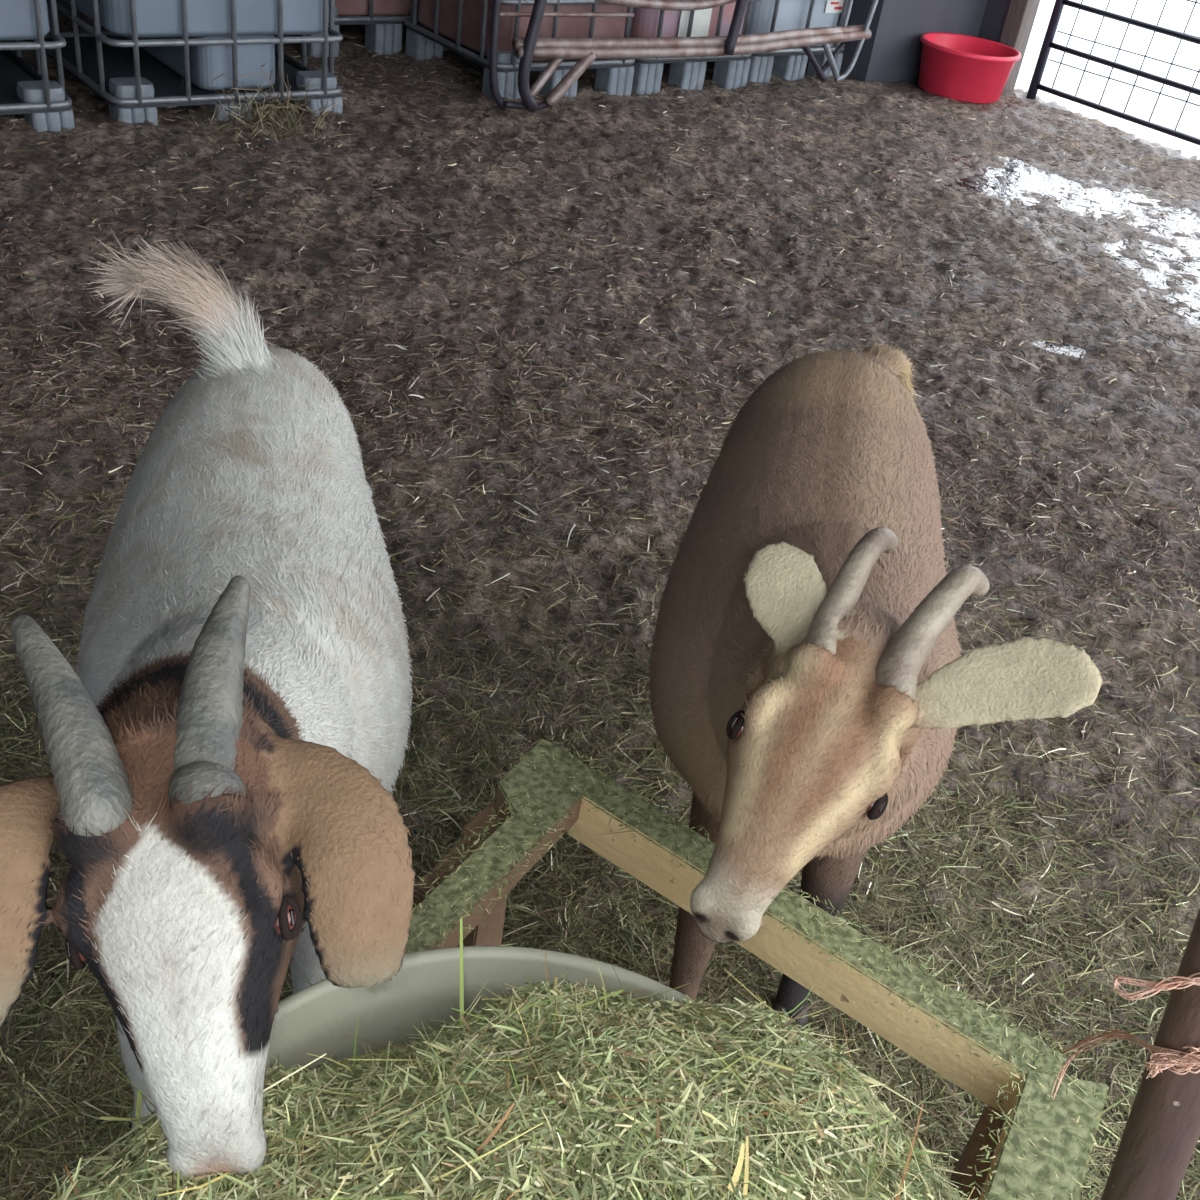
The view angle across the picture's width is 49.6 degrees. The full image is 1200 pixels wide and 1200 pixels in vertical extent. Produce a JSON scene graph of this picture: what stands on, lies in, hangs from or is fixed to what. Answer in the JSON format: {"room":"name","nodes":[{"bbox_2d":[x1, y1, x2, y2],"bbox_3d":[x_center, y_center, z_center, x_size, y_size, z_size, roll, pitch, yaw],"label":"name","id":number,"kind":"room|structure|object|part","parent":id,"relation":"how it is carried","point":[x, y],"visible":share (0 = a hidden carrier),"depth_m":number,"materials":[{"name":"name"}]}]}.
{"room":"goat barn","nodes":[
{"label":"goat barn","id":0,"kind":"room"},
{"bbox_2d":[56,0,77,10],"bbox_3d":[-3.541,-3.882,4.773,12.650,3.400,0.100,-18,43,-33],"label":"wall","id":1,"kind":"structure","parent":0,"point":[64,3],"depth_m":6.39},
{"bbox_2d":[0,10,1199,1199],"bbox_3d":[0.334,-2.108,5.939,19.416,0.105,11.794,9,35,0],"label":"floor","id":2,"kind":"structure","parent":0,"point":[908,93],"depth_m":4.10,"materials":[{"name":"brown soil"}]},
{"bbox_2d":[0,0,74,131],"bbox_3d":[-2.612,-2.331,4.625,1.050,1.103,1.030,-18,43,-33],"label":"tote","id":3,"kind":"object","parent":2,"relation":"on","point":[26,90],"visible":0.95,"depth_m":4.77,"materials":[{"name":"plastic"}]},
{"bbox_3d":[-2.607,-2.363,4.603,0.970,0.940,0.950,-18,43,-33],"label":"tank","id":4,"kind":"part","parent":3,"relation":"part of","materials":[{"name":"plastic"}]},
{"bbox_3d":[-2.641,-2.147,4.753,1.046,0.026,1.026,-18,43,-33],"label":"cage rail","id":5,"kind":"part","parent":3,"relation":"part of","materials":[{"name":"grey metal"}]},
{"bbox_3d":[-2.668,-1.976,4.872,1.046,0.026,1.026,-18,43,-33],"label":"cage rail","id":6,"kind":"part","parent":3,"relation":"part of","materials":[{"name":"grey metal"}]},
{"bbox_2d":[31,0,342,125],"bbox_3d":[-1.700,-2.628,5.259,0.990,1.103,1.030,-18,43,-33],"label":"tote","id":7,"kind":"object","parent":2,"relation":"on","point":[140,65],"visible":0.83,"depth_m":5.15,"materials":[{"name":"plastic"}]},
{"bbox_3d":[-1.756,-2.273,5.506,0.986,0.026,1.026,-18,43,-33],"label":"cage rail","id":8,"kind":"part","parent":7,"relation":"part of","materials":[{"name":"grey metal"}]},
{"bbox_3d":[-1.695,-2.660,5.237,0.910,0.940,0.950,-18,43,-33],"label":"tank","id":9,"kind":"part","parent":7,"relation":"part of","materials":[{"name":"plastic"}]},
{"bbox_3d":[-1.729,-2.444,5.387,0.986,0.026,1.026,-18,43,-33],"label":"cage rail","id":10,"kind":"part","parent":7,"relation":"part of","materials":[{"name":"grey metal"}]},
{"bbox_2d":[179,43,371,150],"bbox_3d":[-1.348,-2.008,5.197,0.728,0.431,0.718,33,41,31],"label":"tuft","id":11,"kind":"object","parent":2,"relation":"on","point":[262,113],"visible":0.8,"depth_m":5.19,"materials":[{"name":"beige plant"}]},
{"bbox_2d":[301,0,448,57],"bbox_3d":[-1.237,-3.404,6.479,0.910,1.103,0.880,-18,43,-33],"label":"tote","id":12,"kind":"object","parent":2,"relation":"on","point":[383,20],"visible":0.38,"depth_m":6.42,"materials":[{"name":"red plastic"}]},
{"bbox_3d":[-1.285,-3.097,6.692,0.906,0.026,0.876,-18,43,-33],"label":"cage rail","id":13,"kind":"part","parent":12,"relation":"part of","materials":[{"name":"grey metal"}]},
{"bbox_3d":[-1.229,-3.451,6.446,0.820,0.880,0.790,-18,43,-33],"label":"tank","id":14,"kind":"part","parent":12,"relation":"part of","materials":[{"name":"orange plastic"}]},
{"bbox_2d":[123,946,694,1161],"bbox_3d":[-0.111,0.754,1.115,0.592,0.681,0.592,9,35,0],"label":"tub","id":15,"kind":"object","parent":2,"relation":"on","point":[314,1019],"visible":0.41,"depth_m":1.15,"materials":[{"name":"grey plastic"}]},
{"bbox_2d":[44,918,976,1199],"bbox_3d":[-0.061,0.541,0.903,0.808,0.440,0.780,15,35,9],"label":"heap","id":16,"kind":"object","parent":15,"relation":"in","point":[543,1092],"visible":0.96,"depth_m":0.94,"materials":[{"name":"green plant"}]},
{"bbox_2d":[404,0,634,98],"bbox_3d":[-0.350,-3.057,6.182,0.850,1.103,0.880,-18,43,-33],"label":"tote","id":17,"kind":"object","parent":2,"relation":"on","point":[463,27],"visible":0.66,"depth_m":6.10,"materials":[{"name":"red plastic"}]},
{"bbox_3d":[-0.399,-2.750,6.395,0.846,0.026,0.876,-18,43,-33],"label":"cage rail","id":18,"kind":"part","parent":17,"relation":"part of","materials":[{"name":"grey metal"}]},
{"bbox_3d":[-0.343,-3.104,6.149,0.760,0.880,0.790,-18,43,-33],"label":"tank","id":19,"kind":"part","parent":17,"relation":"part of","materials":[{"name":"orange plastic"}]},
{"bbox_3d":[-0.363,-2.974,6.239,0.846,0.026,0.876,-18,43,-33],"label":"cage rail","id":20,"kind":"part","parent":17,"relation":"part of","materials":[{"name":"grey metal"}]},
{"bbox_2d":[0,14,1199,1199],"bbox_3d":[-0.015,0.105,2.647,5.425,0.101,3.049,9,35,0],"label":"straw","id":21,"kind":"object","parent":2,"relation":"on","point":[6,1156],"visible":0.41,"depth_m":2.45,"materials":[{"name":"plant"}]},
{"bbox_2d":[0,617,1199,1199],"bbox_3d":[0.016,0.483,2.089,2.650,0.100,1.409,11,35,3],"label":"hay","id":22,"kind":"object","parent":21,"relation":"on","point":[565,946],"visible":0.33,"depth_m":2.11,"materials":[{"name":"plant"}]},
{"bbox_2d":[0,227,416,1187],"bbox_3d":[-0.446,0.178,1.571,0.429,1.029,1.395,1,35,-12],"label":"goat","id":23,"kind":"object","parent":22,"relation":"on","point":[225,748],"visible":0.98,"depth_m":0.91},
{"bbox_2d":[489,0,877,111],"bbox_3d":[0.521,-2.817,6.145,2.409,0.883,0.146,-17,42,-33],"label":"metal gate","id":24,"kind":"object","parent":2,"relation":"on","point":[586,50],"visible":1,"depth_m":5.96,"materials":[{"name":"metal"}]},
{"bbox_3d":[-0.159,-2.603,5.781,0.787,0.031,0.019,-18,43,-33],"label":"rail","id":25,"kind":"part","parent":24,"relation":"part of","materials":[{"name":"metal"}]},
{"bbox_3d":[0.348,-2.768,5.987,0.932,0.102,0.042,-18,43,-33],"label":"rail","id":26,"kind":"part","parent":24,"relation":"part of","materials":[{"name":"metal"}]},
{"bbox_3d":[0.504,-2.700,6.245,2.200,0.091,0.050,-18,43,-33],"label":"rail","id":27,"kind":"part","parent":24,"relation":"part of","materials":[{"name":"metal"}]},
{"bbox_3d":[0.527,-2.673,6.258,2.227,0.111,0.050,-18,43,-33],"label":"rail","id":28,"kind":"part","parent":24,"relation":"part of","materials":[{"name":"metal"}]},
{"bbox_2d":[628,0,760,94],"bbox_3d":[0.256,-3.336,6.721,0.790,1.103,1.030,-18,43,-33],"label":"tote","id":29,"kind":"object","parent":2,"relation":"on","point":[730,72],"visible":0.43,"depth_m":6.57,"materials":[{"name":"plastic"}]},
{"bbox_3d":[0.263,-3.383,6.688,0.700,0.880,0.940,-18,43,-33],"label":"tank","id":30,"kind":"part","parent":29,"relation":"part of","materials":[{"name":"plastic"}]},
{"bbox_3d":[0.207,-3.029,6.934,0.786,0.026,1.026,-18,43,-33],"label":"cage rail","id":31,"kind":"part","parent":29,"relation":"part of","materials":[{"name":"grey metal"}]},
{"bbox_2d":[405,739,1108,1199],"bbox_3d":[-0.008,0.728,1.361,0.765,0.532,0.893,23,37,20],"label":"wooden frame","id":32,"kind":"object","parent":2,"relation":"on","point":[866,1002],"visible":0.72,"depth_m":1.44,"materials":[{"name":"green wood"}]},
{"bbox_3d":[-0.166,0.469,1.738,0.040,0.485,0.073,25,38,22],"label":"leg","id":33,"kind":"part","parent":32,"relation":"part of","materials":[{"name":"brown wood"}]},
{"bbox_2d":[290,733,1130,1199],"bbox_3d":[0.114,0.462,1.300,0.825,0.026,0.642,24,37,21],"label":"hay chaff","id":34,"kind":"object","parent":32,"relation":"on","point":[1094,1194],"visible":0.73,"depth_m":1.43,"materials":[{"name":"green plant"}]},
{"bbox_3d":[0.421,0.740,1.483,0.040,0.485,0.073,25,38,22],"label":"leg","id":35,"kind":"part","parent":32,"relation":"part of","materials":[{"name":"brown wood"}]},
{"bbox_2d":[747,0,847,83],"bbox_3d":[0.853,-3.566,7.187,0.730,1.103,1.030,-18,43,-33],"label":"tote","id":36,"kind":"object","parent":2,"relation":"on","point":[766,16],"visible":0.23,"depth_m":7.03,"materials":[{"name":"plastic"}]},
{"bbox_3d":[0.860,-3.613,7.154,0.640,0.880,0.940,-18,43,-33],"label":"tank","id":37,"kind":"part","parent":36,"relation":"part of","materials":[{"name":"plastic"}]},
{"bbox_3d":[0.804,-3.259,7.400,0.726,0.026,1.026,-18,43,-33],"label":"cage rail","id":38,"kind":"part","parent":36,"relation":"part of","materials":[{"name":"grey metal"}]},
{"bbox_2d":[831,2,842,9],"bbox_3d":[1.303,-3.295,7.069,0.105,0.158,0.003,-18,43,-33],"label":"print","id":39,"kind":"object","parent":36,"relation":"attached to","point":[834,5],"depth_m":7.10},
{"bbox_2d":[647,342,1102,1030],"bbox_3d":[0.296,0.102,1.929,0.448,0.916,1.364,9,35,0],"label":"goat","id":40,"kind":"object","parent":2,"relation":"on","point":[811,688],"visible":0.94,"depth_m":1.49},
{"bbox_2d":[918,32,1020,103],"bbox_3d":[2.061,-3.003,7.354,0.568,0.264,0.568,9,35,0],"label":"tub","id":41,"kind":"object","parent":2,"relation":"on","point":[959,67],"visible":1,"depth_m":7.21,"materials":[{"name":"red plastic"}]},
{"bbox_2d":[933,155,1199,357],"bbox_3d":[2.322,-1.430,5.441,1.740,0.001,2.580,9,34,0],"label":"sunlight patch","id":42,"kind":"object","parent":2,"relation":"on","point":[1035,181],"visible":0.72,"depth_m":5.93,"materials":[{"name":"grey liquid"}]},
{"bbox_2d":[1101,908,1199,1199],"bbox_3d":[0.390,0.578,1.033,0.212,1.236,0.045,28,39,25],"label":"post","id":43,"kind":"object","parent":2,"relation":"on","point":[1161,1134],"visible":1,"depth_m":0.88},
{"bbox_2d":[1050,1030,1199,1099],"bbox_3d":[0.419,0.372,1.028,0.060,0.353,0.262,20,36,15],"label":"twine","id":44,"kind":"object","parent":43,"relation":"attached to","point":[1166,1059],"visible":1,"depth_m":0.86,"materials":[{"name":"fabric"}]},
{"bbox_2d":[1113,973,1199,999],"bbox_3d":[0.368,0.250,0.830,0.069,0.044,0.018,21,36,17],"label":"twine","id":45,"kind":"object","parent":43,"relation":"attached to","point":[1152,986],"visible":1,"depth_m":0.83,"materials":[{"name":"beige fabric"}]},
{"bbox_2d":[808,0,872,78],"bbox_3d":[1.146,-4.728,7.056,0.080,3.400,1.800,-18,43,-33],"label":"wall","id":46,"kind":"structure","parent":0,"point":[860,9],"depth_m":7.30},
{"bbox_2d":[855,0,987,82],"bbox_3d":[2.030,-4.345,6.706,0.900,3.400,0.080,-18,43,-33],"label":"wall","id":47,"kind":"structure","parent":0,"point":[892,53],"depth_m":7.36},
{"bbox_2d":[978,0,1010,42],"bbox_3d":[2.478,-4.430,6.930,0.100,3.400,0.250,-18,43,-33],"label":"wall","id":48,"kind":"structure","parent":0,"point":[995,13],"depth_m":7.59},
{"bbox_2d":[999,0,1040,91],"bbox_3d":[2.582,-4.338,6.822,0.120,3.300,0.120,-18,43,-33],"label":"trim","id":49,"kind":"structure","parent":48,"relation":"attached to","point":[1021,14],"depth_m":7.50,"materials":[{"name":"wood"}]},
{"bbox_2d":[1026,0,1199,145],"bbox_3d":[3.651,-2.630,6.226,0.093,1.470,3.753,-18,43,-34],"label":"gate","id":50,"kind":"object","parent":48,"relation":"attached to","point":[1048,43],"visible":0.93,"depth_m":7.21,"materials":[{"name":"metal"}]},
{"bbox_3d":[2.626,-3.518,7.269,0.056,1.470,0.055,9,35,0],"label":"post","id":51,"kind":"part","parent":50,"relation":"part of","materials":[{"name":"metal"}]},
{"bbox_3d":[3.609,-2.089,6.524,0.029,0.031,3.570,-18,43,-33],"label":"rail","id":52,"kind":"part","parent":50,"relation":"part of","materials":[{"name":"metal"}]},
{"bbox_3d":[3.639,-2.276,6.394,0.029,0.031,3.570,-18,43,-33],"label":"rail","id":53,"kind":"part","parent":50,"relation":"part of","materials":[{"name":"metal"}]},
{"bbox_3d":[3.669,-2.463,6.264,0.029,0.031,3.570,-18,43,-33],"label":"rail","id":54,"kind":"part","parent":50,"relation":"part of","materials":[{"name":"metal"}]},
{"label":"outside","id":55,"kind":"structure","parent":0,"visible":0},
{"bbox_2d":[1014,0,1199,158],"bbox_3d":[16.647,-6.299,15.720,33.000,0.139,38.000,-18,43,-33],"label":"snow","id":56,"kind":"structure","parent":55,"point":[1176,13],"depth_m":8.96,"materials":[{"name":"white snow"}]}
]}

